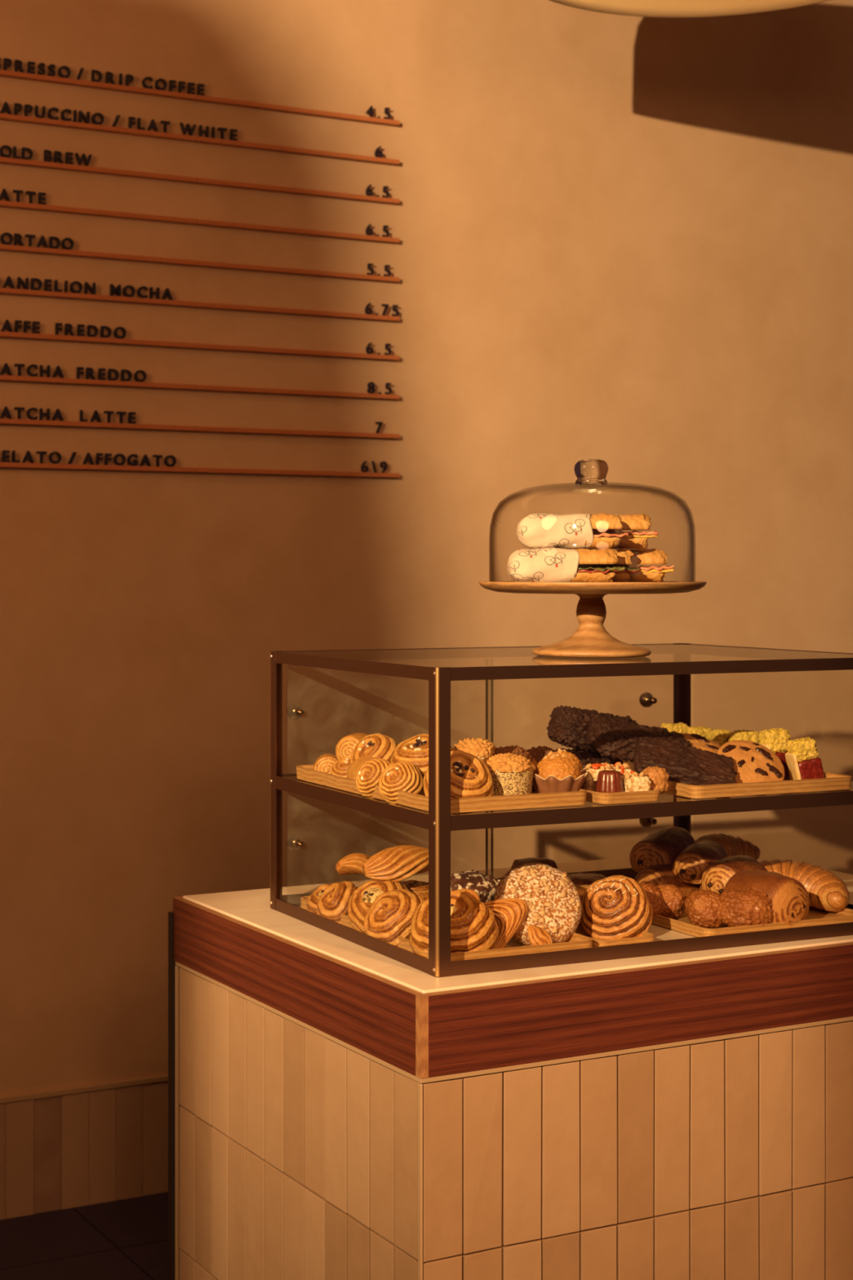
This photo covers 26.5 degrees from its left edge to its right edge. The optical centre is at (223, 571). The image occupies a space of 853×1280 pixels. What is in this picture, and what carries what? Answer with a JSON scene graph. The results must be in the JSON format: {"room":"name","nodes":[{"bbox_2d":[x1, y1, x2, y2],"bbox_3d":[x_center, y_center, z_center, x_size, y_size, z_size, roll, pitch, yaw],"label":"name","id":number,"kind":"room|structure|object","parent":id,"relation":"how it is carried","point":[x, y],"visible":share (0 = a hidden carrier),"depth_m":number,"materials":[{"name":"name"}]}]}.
{"room":"food shop","nodes":[
{"label":"food shop","id":0,"kind":"room"},
{"bbox_2d":[0,1191,168,1279],"bbox_3d":[0.157,1.482,0.676,10.300,0.060,6.580,0,0,-26],"label":"floor","id":1,"kind":"structure","parent":0,"point":[123,1239],"depth_m":3.86,"materials":[{"name":"tile"}]},
{"bbox_2d":[168,896,852,1279],"bbox_3d":[0.646,1.012,3.047,1.252,0.880,0.826,0,0,-26],"label":"counter","id":2,"kind":"object","parent":1,"relation":"on","point":[330,1117],"depth_m":2.62,"materials":[{"name":"brown tile"}]},
{"bbox_2d":[182,855,852,993],"bbox_3d":[0.651,0.579,3.043,1.223,0.022,0.789,0,0,-26],"label":"countertop","id":3,"kind":"structure","parent":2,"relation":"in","point":[251,907],"depth_m":2.72,"materials":[{"name":"stone"}]},
{"bbox_2d":[300,896,592,961],"bbox_3d":[0.338,0.556,2.814,0.258,0.024,0.488,0,0,-23],"label":"wooden tray","id":4,"kind":"object","parent":3,"relation":"on","point":[575,941],"visible":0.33,"depth_m":2.61,"materials":[{"name":"brown wood"}]},
{"bbox_2d":[306,884,328,914],"bbox_3d":[0.176,0.547,2.945,0.078,0.060,0.076,0,0,15],"label":"swirl","id":5,"kind":"object","parent":4,"relation":"on","point":[312,901],"visible":0.31,"depth_m":2.93,"materials":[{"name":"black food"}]},
{"bbox_2d":[316,880,358,923],"bbox_3d":[0.191,0.540,2.878,0.078,0.079,0.082,0,0,-29],"label":"swirl","id":6,"kind":"object","parent":4,"relation":"on","point":[334,901],"visible":0.7,"depth_m":2.86,"materials":[{"name":"brown food"}]},
{"bbox_2d":[335,853,371,875],"bbox_3d":[0.220,0.478,2.905,0.086,0.040,0.054,0,0,-30],"label":"puff twist","id":7,"kind":"object","parent":6,"relation":"on","point":[352,864],"visible":0.66,"depth_m":2.88,"materials":[{"name":"brown food"}]},
{"bbox_2d":[347,880,408,933],"bbox_3d":[0.247,0.528,2.799,0.102,0.095,0.107,0,0,-21],"label":"swirl","id":8,"kind":"object","parent":4,"relation":"on","point":[362,898],"visible":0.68,"depth_m":2.78,"materials":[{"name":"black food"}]},
{"bbox_2d":[362,844,428,882],"bbox_3d":[0.281,0.460,2.818,0.126,0.055,0.066,0,0,-6],"label":"puff twist","id":9,"kind":"object","parent":8,"relation":"on","point":[397,863],"visible":0.89,"depth_m":2.79,"materials":[{"name":"brown food"}]},
{"bbox_2d":[364,888,424,946],"bbox_3d":[0.262,0.532,2.712,0.087,0.095,0.104,0,0,-40],"label":"swirl","id":10,"kind":"object","parent":4,"relation":"on","point":[388,908],"visible":0.82,"depth_m":2.69,"materials":[{"name":"brown food"}]},
{"bbox_2d":[400,880,428,900],"bbox_3d":[0.305,0.530,2.865,0.111,0.064,0.110,0,0,-23],"label":"swirl","id":11,"kind":"object","parent":4,"relation":"on","point":[420,888],"visible":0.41,"depth_m":2.84,"materials":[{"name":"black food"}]},
{"bbox_2d":[395,888,480,925],"bbox_3d":[0.329,0.539,2.700,0.111,0.110,0.118,0,0,22],"label":"pastry","id":12,"kind":"object","parent":4,"relation":"on","point":[474,894],"visible":0.11,"depth_m":2.71,"materials":[{"name":"brown food"}]},
{"bbox_2d":[409,890,499,957],"bbox_3d":[0.340,0.523,2.625,0.129,0.105,0.119,0,0,18],"label":"swirl","id":13,"kind":"object","parent":4,"relation":"on","point":[474,926],"visible":0.58,"depth_m":2.59,"materials":[{"name":"brown food"}]},
{"bbox_2d":[408,897,528,949],"bbox_3d":[0.371,0.552,2.637,0.192,0.127,0.069,0,0,-24],"label":"pastry","id":14,"kind":"object","parent":4,"relation":"on","point":[509,913],"visible":0.44,"depth_m":2.65,"materials":[{"name":"brown food"}]},
{"bbox_2d":[450,870,498,902],"bbox_3d":[0.395,0.507,2.845,0.099,0.058,0.075,0,0,-40],"label":"pastry","id":15,"kind":"object","parent":4,"relation":"on","point":[485,886],"visible":0.49,"depth_m":2.82,"materials":[{"name":"brown food"}]},
{"bbox_2d":[493,862,582,946],"bbox_3d":[0.477,0.506,2.709,0.134,0.122,0.098,0,0,-4],"label":"pastry","id":16,"kind":"object","parent":4,"relation":"on","point":[553,902],"visible":0.9,"depth_m":2.69,"materials":[{"name":"beige food"}]},
{"bbox_2d":[527,924,551,945],"bbox_3d":[0.468,0.543,2.646,0.035,0.038,0.030,0,0,-7],"label":"pastry","id":17,"kind":"object","parent":4,"relation":"on","point":[537,935],"visible":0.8,"depth_m":2.64,"materials":[{"name":"brown food"}]},
{"bbox_2d":[269,643,852,977],"bbox_3d":[0.578,0.351,2.929,0.855,0.434,0.573,0,0,-23],"label":"display case","id":18,"kind":"object","parent":3,"relation":"on","point":[439,666],"visible":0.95,"depth_m":2.68,"materials":[{"name":"brown metal"}]},
{"bbox_2d":[295,764,586,813],"bbox_3d":[0.328,0.333,2.792,0.258,0.022,0.480,0,0,-23],"label":"wooden tray","id":19,"kind":"object","parent":18,"relation":"on","point":[304,772],"visible":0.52,"depth_m":2.59,"materials":[{"name":"brown wood"}]},
{"bbox_2d":[313,753,337,773],"bbox_3d":[0.173,0.319,2.934,0.050,0.038,0.055,0,0,7],"label":"roll","id":20,"kind":"object","parent":19,"relation":"on","point":[324,763],"visible":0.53,"depth_m":2.91,"materials":[{"name":"brown food"}]},
{"bbox_2d":[330,756,351,777],"bbox_3d":[0.202,0.323,2.873,0.060,0.049,0.057,0,0,15],"label":"swirl","id":21,"kind":"object","parent":19,"relation":"on","point":[340,766],"visible":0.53,"depth_m":2.86,"materials":[{"name":"beige"}]},
{"bbox_2d":[335,733,368,759],"bbox_3d":[0.218,0.285,2.904,0.059,0.045,0.069,0,0,32],"label":"roll","id":22,"kind":"object","parent":21,"relation":"on","point":[344,748],"visible":0.41,"depth_m":2.88,"materials":[{"name":"brown food"}]},
{"bbox_2d":[346,755,377,779],"bbox_3d":[0.231,0.313,2.790,0.069,0.050,0.082,0,0,-11],"label":"roll","id":23,"kind":"object","parent":19,"relation":"on","point":[353,770],"visible":0.2,"depth_m":2.78,"materials":[{"name":"brown food"}]},
{"bbox_2d":[350,733,397,764],"bbox_3d":[0.239,0.294,2.816,0.071,0.076,0.084,0,0,-32],"label":"swirl","id":24,"kind":"object","parent":23,"relation":"on","point":[378,745],"visible":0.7,"depth_m":2.80,"materials":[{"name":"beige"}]},
{"bbox_2d":[355,758,391,798],"bbox_3d":[0.231,0.317,2.722,0.053,0.064,0.065,0,0,-33],"label":"swirl","id":25,"kind":"object","parent":19,"relation":"on","point":[368,775],"visible":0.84,"depth_m":2.71,"materials":[{"name":"beige"}]},
{"bbox_2d":[378,760,423,804],"bbox_3d":[0.263,0.316,2.658,0.058,0.066,0.071,0,0,-41],"label":"swirl","id":26,"kind":"object","parent":19,"relation":"on","point":[403,775],"visible":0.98,"depth_m":2.64,"materials":[{"name":"beige"}]},
{"bbox_2d":[390,733,454,778],"bbox_3d":[0.304,0.286,2.721,0.099,0.074,0.101,0,0,-21],"label":"swirl","id":27,"kind":"object","parent":19,"relation":"on","point":[415,749],"visible":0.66,"depth_m":2.70,"materials":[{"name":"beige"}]},
{"bbox_2d":[423,750,493,798],"bbox_3d":[0.341,0.305,2.591,0.099,0.090,0.092,0,0,-11],"label":"swirl","id":28,"kind":"object","parent":19,"relation":"on","point":[470,776],"visible":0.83,"depth_m":2.56,"materials":[{"name":"brown food"}]},
{"bbox_2d":[453,737,496,759],"bbox_3d":[0.389,0.297,2.761,0.072,0.082,0.072,0,0,-23],"label":"muffin","id":29,"kind":"object","parent":19,"relation":"on","point":[480,748],"visible":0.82,"depth_m":2.74,"materials":[{"name":"food"}]},
{"bbox_2d":[476,755,486,759],"bbox_3d":[0.389,0.310,2.760,0.066,0.056,0.066,0,0,-23],"label":"paper cup","id":30,"kind":"object","parent":29,"relation":"on","point":[482,757],"depth_m":2.73,"materials":[{"name":"white paper"}]},
{"bbox_2d":[482,751,536,795],"bbox_3d":[0.421,0.303,2.642,0.081,0.070,0.082,0,0,-32],"label":"muffin","id":31,"kind":"object","parent":19,"relation":"on","point":[512,774],"visible":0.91,"depth_m":2.61,"materials":[{"name":"food"}]},
{"bbox_2d":[489,768,533,795],"bbox_3d":[0.421,0.313,2.643,0.076,0.049,0.076,0,0,-23],"label":"paper cup","id":32,"kind":"object","parent":31,"relation":"on","point":[506,781],"depth_m":2.61,"materials":[{"name":"beige paper"}]},
{"bbox_2d":[493,745,533,761],"bbox_3d":[0.442,0.302,2.744,0.066,0.071,0.066,0,0,-23],"label":"muffin","id":33,"kind":"object","parent":19,"relation":"on","point":[517,750],"visible":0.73,"depth_m":2.73,"materials":[{"name":"food"}]},
{"bbox_2d":[531,758,537,791],"bbox_3d":[0.467,0.314,2.771,0.061,0.055,0.061,0,0,-23],"label":"muffin","id":34,"kind":"object","parent":19,"relation":"on","point":[535,762],"visible":0.09,"depth_m":2.75,"materials":[{"name":"brown food"}]},
{"bbox_2d":[526,745,555,763],"bbox_3d":[0.512,0.309,2.877,0.059,0.057,0.059,0,0,-23],"label":"muffin","id":35,"kind":"object","parent":19,"relation":"on","point":[539,753],"visible":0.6,"depth_m":2.86,"materials":[{"name":"food"}]},
{"bbox_2d":[532,753,587,793],"bbox_3d":[0.497,0.305,2.659,0.089,0.066,0.089,0,0,-23],"label":"muffin","id":36,"kind":"object","parent":19,"relation":"on","point":[554,773],"visible":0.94,"depth_m":2.63,"materials":[{"name":"brown food"}]},
{"bbox_2d":[532,771,586,793],"bbox_3d":[0.497,0.319,2.659,0.088,0.038,0.088,0,0,-23],"label":"paper cup","id":37,"kind":"object","parent":36,"relation":"on","point":[543,782],"depth_m":2.63,"materials":[{"name":"paper"}]},
{"bbox_2d":[541,748,586,774],"bbox_3d":[0.518,0.304,2.739,0.082,0.066,0.082,0,0,-23],"label":"muffin","id":38,"kind":"object","parent":19,"relation":"on","point":[572,757],"visible":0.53,"depth_m":2.73,"materials":[{"name":"brown food"}]},
{"bbox_2d":[280,776,852,815],"bbox_3d":[0.586,0.346,2.913,0.845,0.004,0.529,0,0,-23],"label":"glass shelf","id":39,"kind":"object","parent":18,"relation":"attached to","point":[667,804],"depth_m":2.69,"materials":[{"name":"clear glass"}]},
{"bbox_2d":[478,581,706,657],"bbox_3d":[0.589,0.075,2.859,0.357,0.118,0.357,0,0,-26],"label":"cake stand","id":40,"kind":"object","parent":18,"relation":"on","point":[591,639],"visible":0.98,"depth_m":2.79,"materials":[{"name":"brown wood"}]},
{"bbox_2d":[506,547,625,582],"bbox_3d":[0.535,-0.008,2.801,0.179,0.057,0.062,0,0,0],"label":"sandwich","id":41,"kind":"object","parent":40,"relation":"on","point":[545,564],"visible":0.88,"depth_m":2.78,"materials":[{"name":"paper"}]},
{"bbox_2d":[516,513,628,549],"bbox_3d":[0.550,-0.063,2.827,0.171,0.057,0.058,0,0,-1],"label":"sandwich","id":42,"kind":"object","parent":41,"relation":"on","point":[535,531],"visible":0.95,"depth_m":2.80,"materials":[{"name":"paper"}]},
{"bbox_2d":[488,458,695,582],"bbox_3d":[0.589,-0.080,2.859,0.323,0.200,0.323,0,0,-26],"label":"glass dome","id":43,"kind":"object","parent":40,"relation":"on","point":[589,473],"visible":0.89,"depth_m":2.84,"materials":[{"name":"clear glass"}]},
{"bbox_2d":[566,548,639,582],"bbox_3d":[0.581,-0.008,2.860,0.165,0.057,0.061,0,0,2],"label":"sandwich","id":44,"kind":"object","parent":40,"relation":"on","point":[624,556],"visible":0.22,"depth_m":2.83,"materials":[{"name":"food"}]},
{"bbox_2d":[598,548,674,582],"bbox_3d":[0.638,-0.009,2.911,0.182,0.058,0.059,0,0,3],"label":"sandwich","id":45,"kind":"object","parent":40,"relation":"on","point":[653,556],"visible":0.38,"depth_m":2.88,"materials":[{"name":"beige food"}]},
{"bbox_2d":[586,514,657,550],"bbox_3d":[0.613,-0.064,2.885,0.170,0.058,0.058,0,0,2],"label":"sandwich","id":46,"kind":"object","parent":45,"relation":"on","point":[634,522],"visible":0.44,"depth_m":2.86,"materials":[{"name":"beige food"}]},
{"bbox_2d":[581,785,661,804],"bbox_3d":[0.578,0.335,2.712,0.112,0.018,0.153,0,0,-23],"label":"wooden tray","id":47,"kind":"object","parent":18,"relation":"on","point":[652,795],"visible":0.44,"depth_m":2.64,"materials":[{"name":"brown wood"}]},
{"bbox_2d":[582,762,613,791],"bbox_3d":[0.571,0.314,2.721,0.044,0.046,0.042,0,0,-3],"label":"bar","id":48,"kind":"object","parent":47,"relation":"on","point":[589,784],"visible":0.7,"depth_m":2.70,"materials":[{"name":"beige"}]},
{"bbox_2d":[595,769,623,792],"bbox_3d":[0.578,0.318,2.672,0.042,0.038,0.042,0,0,-23],"label":"canele","id":49,"kind":"object","parent":47,"relation":"on","point":[608,780],"visible":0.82,"depth_m":2.66,"materials":[{"name":"brown food"}]},
{"bbox_2d":[609,761,632,775],"bbox_3d":[0.607,0.315,2.739,0.038,0.044,0.040,0,0,-3],"label":"bar","id":50,"kind":"object","parent":47,"relation":"on","point":[618,766],"visible":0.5,"depth_m":2.72,"materials":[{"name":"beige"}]},
{"bbox_2d":[620,770,651,791],"bbox_3d":[0.618,0.318,2.682,0.041,0.037,0.040,0,0,-11],"label":"bar","id":51,"kind":"object","parent":47,"relation":"on","point":[637,781],"visible":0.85,"depth_m":2.67,"materials":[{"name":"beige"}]},
{"bbox_2d":[643,765,669,794],"bbox_3d":[0.654,0.316,2.707,0.041,0.042,0.040,0,0,-23],"label":"ball","id":52,"kind":"object","parent":47,"relation":"on","point":[659,777],"visible":0.71,"depth_m":2.69,"materials":[{"name":"brown food"}]},
{"bbox_2d":[622,760,852,799],"bbox_3d":[0.756,0.333,2.977,0.311,0.021,0.496,0,0,-23],"label":"wooden tray","id":53,"kind":"object","parent":18,"relation":"on","point":[831,781],"visible":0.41,"depth_m":2.74,"materials":[{"name":"brown wood"}]},
{"bbox_2d":[555,748,623,768],"bbox_3d":[0.600,0.319,2.991,0.131,0.046,0.100,0,0,-23],"label":"loaf","id":54,"kind":"object","parent":53,"relation":"on","point":[588,757],"visible":0.15,"depth_m":2.95,"materials":[{"name":"brown food"}]},
{"bbox_2d":[546,705,635,752],"bbox_3d":[0.628,0.269,3.008,0.161,0.089,0.087,0,0,-17],"label":"loaf","id":55,"kind":"object","parent":54,"relation":"on","point":[568,726],"visible":0.63,"depth_m":2.97,"materials":[{"name":"brown food"}]},
{"bbox_2d":[661,722,689,733],"bbox_3d":[0.795,0.301,3.145,0.048,0.070,0.037,0,0,-13],"label":"slice","id":56,"kind":"object","parent":53,"relation":"on","point":[680,727],"visible":0.24,"depth_m":3.13,"materials":[{"name":"yellow food"}]},
{"bbox_2d":[633,736,736,785],"bbox_3d":[0.721,0.308,2.794,0.160,0.094,0.089,0,0,4],"label":"loaf","id":57,"kind":"object","parent":53,"relation":"on","point":[684,764],"visible":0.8,"depth_m":2.77,"materials":[{"name":"brown food"}]},
{"bbox_2d":[686,726,711,740],"bbox_3d":[0.825,0.302,3.093,0.047,0.068,0.040,0,0,-13],"label":"slice","id":58,"kind":"object","parent":53,"relation":"on","point":[704,731],"visible":0.2,"depth_m":3.08,"materials":[{"name":"yellow food"}]},
{"bbox_2d":[710,728,731,746],"bbox_3d":[0.848,0.302,3.037,0.035,0.068,0.036,0,0,-12],"label":"slice","id":59,"kind":"object","parent":53,"relation":"on","point":[722,736],"visible":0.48,"depth_m":3.02,"materials":[{"name":"yellow food"}]},
{"bbox_2d":[728,729,759,743],"bbox_3d":[0.871,0.300,2.982,0.050,0.073,0.040,0,0,-15],"label":"slice","id":60,"kind":"object","parent":53,"relation":"on","point":[744,735],"visible":0.24,"depth_m":2.97,"materials":[{"name":"yellow food"}]},
{"bbox_2d":[715,739,784,782],"bbox_3d":[0.835,0.311,2.837,0.112,0.081,0.093,0,0,-20],"label":"cookie","id":61,"kind":"object","parent":53,"relation":"on","point":[753,762],"visible":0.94,"depth_m":2.83,"materials":[{"name":"brown food"}]},
{"bbox_2d":[757,728,791,777],"bbox_3d":[0.904,0.297,2.921,0.051,0.083,0.044,0,0,-9],"label":"slice","id":62,"kind":"object","parent":53,"relation":"on","point":[775,740],"visible":0.56,"depth_m":2.90,"materials":[{"name":"yellow food"}]},
{"bbox_2d":[785,737,824,780],"bbox_3d":[0.934,0.303,2.869,0.055,0.075,0.042,0,0,-2],"label":"slice","id":63,"kind":"object","parent":53,"relation":"on","point":[802,762],"visible":0.93,"depth_m":2.85,"materials":[{"name":"yellow food"}]},
{"bbox_3d":[0.801,0.327,2.913,0.113,0.022,0.111,0,0,-23],"label":"cookie","id":64,"kind":"object","parent":53,"relation":"on","visible":0},
{"bbox_2d":[671,730,720,752],"bbox_3d":[0.780,0.297,2.946,0.114,0.063,0.109,0,0,-33],"label":"cookie","id":65,"kind":"object","parent":64,"relation":"on","point":[701,743],"visible":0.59,"depth_m":2.95,"materials":[{"name":"brown food"}]},
{"bbox_2d":[585,716,691,762],"bbox_3d":[0.685,0.282,2.941,0.168,0.085,0.095,0,0,-12],"label":"loaf","id":66,"kind":"object","parent":65,"relation":"on","point":[619,740],"visible":0.72,"depth_m":2.91,"materials":[{"name":"brown food"}]},
{"bbox_2d":[574,920,654,947],"bbox_3d":[0.555,0.559,2.813,0.110,0.017,0.280,0,0,-23],"label":"wooden tray","id":67,"kind":"object","parent":3,"relation":"on","point":[646,936],"visible":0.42,"depth_m":2.69,"materials":[{"name":"brown wood"}]},
{"bbox_2d":[510,857,558,870],"bbox_3d":[0.518,0.505,2.967,0.083,0.058,0.081,0,0,-3],"label":"bun","id":68,"kind":"object","parent":67,"relation":"on","point":[518,862],"visible":0.16,"depth_m":2.96,"materials":[{"name":"brown food"}]},
{"bbox_2d":[573,884,589,900],"bbox_3d":[0.576,0.529,2.872,0.077,0.051,0.072,0,0,-23],"label":"bread roll","id":69,"kind":"object","parent":67,"relation":"on","point":[581,888],"visible":0.09,"depth_m":2.85,"materials":[{"name":"brown food"}]},
{"bbox_2d":[580,875,653,939],"bbox_3d":[0.607,0.527,2.767,0.110,0.108,0.098,0,0,31],"label":"cinnamon roll","id":70,"kind":"object","parent":67,"relation":"on","point":[614,907],"visible":0.89,"depth_m":2.74,"materials":[{"name":"beige food"}]},
{"bbox_2d":[651,903,852,937],"bbox_3d":[0.811,0.559,2.999,0.322,0.018,0.418,0,0,-23],"label":"wooden tray","id":71,"kind":"object","parent":3,"relation":"on","point":[815,917],"visible":0.28,"depth_m":2.82,"materials":[{"name":"brown wood"}]},
{"bbox_2d":[566,872,605,884],"bbox_3d":[0.607,0.533,3.049,0.111,0.029,0.073,0,0,-4],"label":"pastry","id":72,"kind":"object","parent":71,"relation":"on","point":[576,878],"visible":0.22,"depth_m":3.03,"materials":[{"name":"brown food"}]},
{"bbox_2d":[640,882,684,919],"bbox_3d":[0.701,0.533,2.898,0.104,0.058,0.066,0,0,-20],"label":"bun","id":73,"kind":"object","parent":71,"relation":"on","point":[667,900],"visible":0.7,"depth_m":2.88,"materials":[{"name":"brown food"}]},
{"bbox_2d":[634,863,701,903],"bbox_3d":[0.760,0.530,3.042,0.131,0.065,0.088,0,0,-33],"label":"pastry","id":74,"kind":"object","parent":71,"relation":"on","point":[657,874],"visible":0.23,"depth_m":3.01,"materials":[{"name":"brown food"}]},
{"bbox_2d":[629,826,695,872],"bbox_3d":[0.763,0.483,3.101,0.085,0.071,0.139,0,0,39],"label":"pastry","id":75,"kind":"object","parent":74,"relation":"on","point":[661,846],"visible":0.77,"depth_m":3.06,"materials":[{"name":"brown food"}]},
{"bbox_2d":[671,840,728,884],"bbox_3d":[0.808,0.491,3.028,0.075,0.062,0.118,0,0,35],"label":"pastry","id":76,"kind":"object","parent":74,"relation":"on","point":[689,866],"visible":0.83,"depth_m":2.99,"materials":[{"name":"brown food"}]},
{"bbox_2d":[684,888,773,928],"bbox_3d":[0.799,0.531,2.817,0.136,0.063,0.083,0,0,0],"label":"bun","id":77,"kind":"object","parent":71,"relation":"on","point":[706,908],"visible":0.98,"depth_m":2.80,"materials":[{"name":"brown food"}]},
{"bbox_2d":[724,870,808,925],"bbox_3d":[0.870,0.521,2.863,0.114,0.080,0.132,0,0,-33],"label":"pastry","id":78,"kind":"object","parent":71,"relation":"on","point":[789,898],"visible":0.66,"depth_m":2.82,"materials":[{"name":"brown food"}]},
{"bbox_2d":[759,858,849,911],"bbox_3d":[0.962,0.521,2.986,0.179,0.074,0.102,0,0,35],"label":"croissant","id":79,"kind":"object","parent":71,"relation":"on","point":[825,891],"visible":0.57,"depth_m":2.94,"materials":[{"name":"brown food"}]},
{"label":"pastry","id":80,"kind":"object","parent":71,"relation":"on","visible":0},
{"bbox_2d":[701,855,764,894],"bbox_3d":[0.843,0.504,2.952,0.112,0.065,0.084,0,0,-45],"label":"pastry","id":81,"kind":"object","parent":80,"relation":"on","point":[716,876],"visible":0.58,"depth_m":2.93,"materials":[{"name":"brown food"}]},
{"bbox_3d":[0.846,0.534,3.141,0.151,0.057,0.081,0,0,-23],"label":"croissant","id":82,"kind":"object","parent":71,"relation":"on","visible":0},
{"bbox_2d":[694,833,759,859],"bbox_3d":[0.879,0.496,3.178,0.150,0.057,0.082,0,0,-33],"label":"croissant","id":83,"kind":"object","parent":82,"relation":"on","point":[733,846],"visible":0.34,"depth_m":3.17,"materials":[{"name":"brown food"}]},
{"bbox_2d":[0,0,852,1096],"bbox_3d":[-1.345,-0.188,3.671,10.200,3.320,0.120,0,0,-26],"label":"wall","id":84,"kind":"structure","parent":0,"point":[626,242],"depth_m":4.44,"materials":[{"name":"paint"}]},
{"bbox_2d":[0,1080,168,1219],"bbox_3d":[0.414,1.323,4.446,5.217,0.258,0.010,0,0,-26],"label":"baseboard","id":85,"kind":"structure","parent":84,"relation":"attached to","point":[85,1148],"depth_m":4.09,"materials":[{"name":"tile"}]},
{"bbox_2d":[0,1074,168,1103],"bbox_3d":[0.395,1.185,4.437,5.200,0.014,0.013,0,0,-26],"label":"trim","id":86,"kind":"structure","parent":84,"relation":"attached to","point":[164,1077],"depth_m":4.08,"materials":[{"name":"brown wood"}]},
{"bbox_2d":[0,57,399,126],"bbox_3d":[-0.170,-1.131,4.162,1.344,0.039,0.018,0,0,-26],"label":"menu line","id":87,"kind":"object","parent":84,"relation":"attached to","point":[29,75],"visible":1,"depth_m":4.16,"materials":[{"name":"brown wood"}]},
{"bbox_2d":[0,102,399,165],"bbox_3d":[-0.170,-1.033,4.162,1.344,0.040,0.018,0,0,-26],"label":"menu line","id":88,"kind":"object","parent":84,"relation":"attached to","point":[140,131],"visible":1,"depth_m":4.17,"materials":[{"name":"brown wood"}]},
{"bbox_2d":[0,275,399,321],"bbox_3d":[-0.170,-0.643,4.162,1.344,0.040,0.018,0,0,-26],"label":"menu line","id":89,"kind":"object","parent":84,"relation":"attached to","point":[34,291],"visible":1,"depth_m":4.14,"materials":[{"name":"brown wood"}]},
{"bbox_2d":[0,145,399,204],"bbox_3d":[-0.170,-0.936,4.162,1.344,0.040,0.018,0,0,-26],"label":"menu line","id":90,"kind":"object","parent":84,"relation":"attached to","point":[23,160],"visible":1,"depth_m":4.16,"materials":[{"name":"brown wood"}]},
{"bbox_2d":[0,363,399,399],"bbox_3d":[-0.170,-0.448,4.162,1.344,0.040,0.018,0,0,-26],"label":"menu line","id":91,"kind":"object","parent":84,"relation":"attached to","point":[33,377],"visible":1,"depth_m":4.14,"materials":[{"name":"brown wood"}]},
{"bbox_2d":[0,449,399,477],"bbox_3d":[-0.170,-0.253,4.162,1.344,0.040,0.018,0,0,-26],"label":"menu line","id":92,"kind":"object","parent":84,"relation":"attached to","point":[5,463],"visible":1,"depth_m":4.15,"materials":[{"name":"brown wood"}]},
{"bbox_2d":[0,319,399,360],"bbox_3d":[-0.170,-0.546,4.162,1.344,0.040,0.018,0,0,-26],"label":"menu line","id":93,"kind":"object","parent":84,"relation":"attached to","point":[35,335],"visible":1,"depth_m":4.14,"materials":[{"name":"brown wood"}]},
{"bbox_2d":[0,232,399,282],"bbox_3d":[-0.170,-0.741,4.162,1.344,0.039,0.018,0,0,-26],"label":"menu line","id":94,"kind":"object","parent":84,"relation":"attached to","point":[51,250],"visible":1,"depth_m":4.16,"materials":[{"name":"brown wood"}]},
{"bbox_2d":[0,406,399,439],"bbox_3d":[-0.170,-0.350,4.162,1.344,0.039,0.018,0,0,-26],"label":"menu line","id":95,"kind":"object","parent":84,"relation":"attached to","point":[33,420],"visible":1,"depth_m":4.13,"materials":[{"name":"brown wood"}]},
{"bbox_2d":[0,188,399,243],"bbox_3d":[-0.170,-0.838,4.162,1.344,0.040,0.018,0,0,-26],"label":"menu line","id":96,"kind":"object","parent":84,"relation":"attached to","point":[42,206],"visible":1,"depth_m":4.19,"materials":[{"name":"brown wood"}]},
{"bbox_3d":[0.130,-1.898,0.730,10.300,0.100,6.700,0,0,-26],"label":"ceiling","id":97,"kind":"structure","parent":0,"visible":0},
{"bbox_2d":[549,0,831,17],"bbox_3d":[1.027,-1.551,3.600,0.909,0.589,0.909,0,0,-26],"label":"pendant lamp","id":98,"kind":"object","parent":97,"relation":"hanging from","point":[644,8],"visible":1,"depth_m":4.03,"materials":[{"name":"beige ceramic"}]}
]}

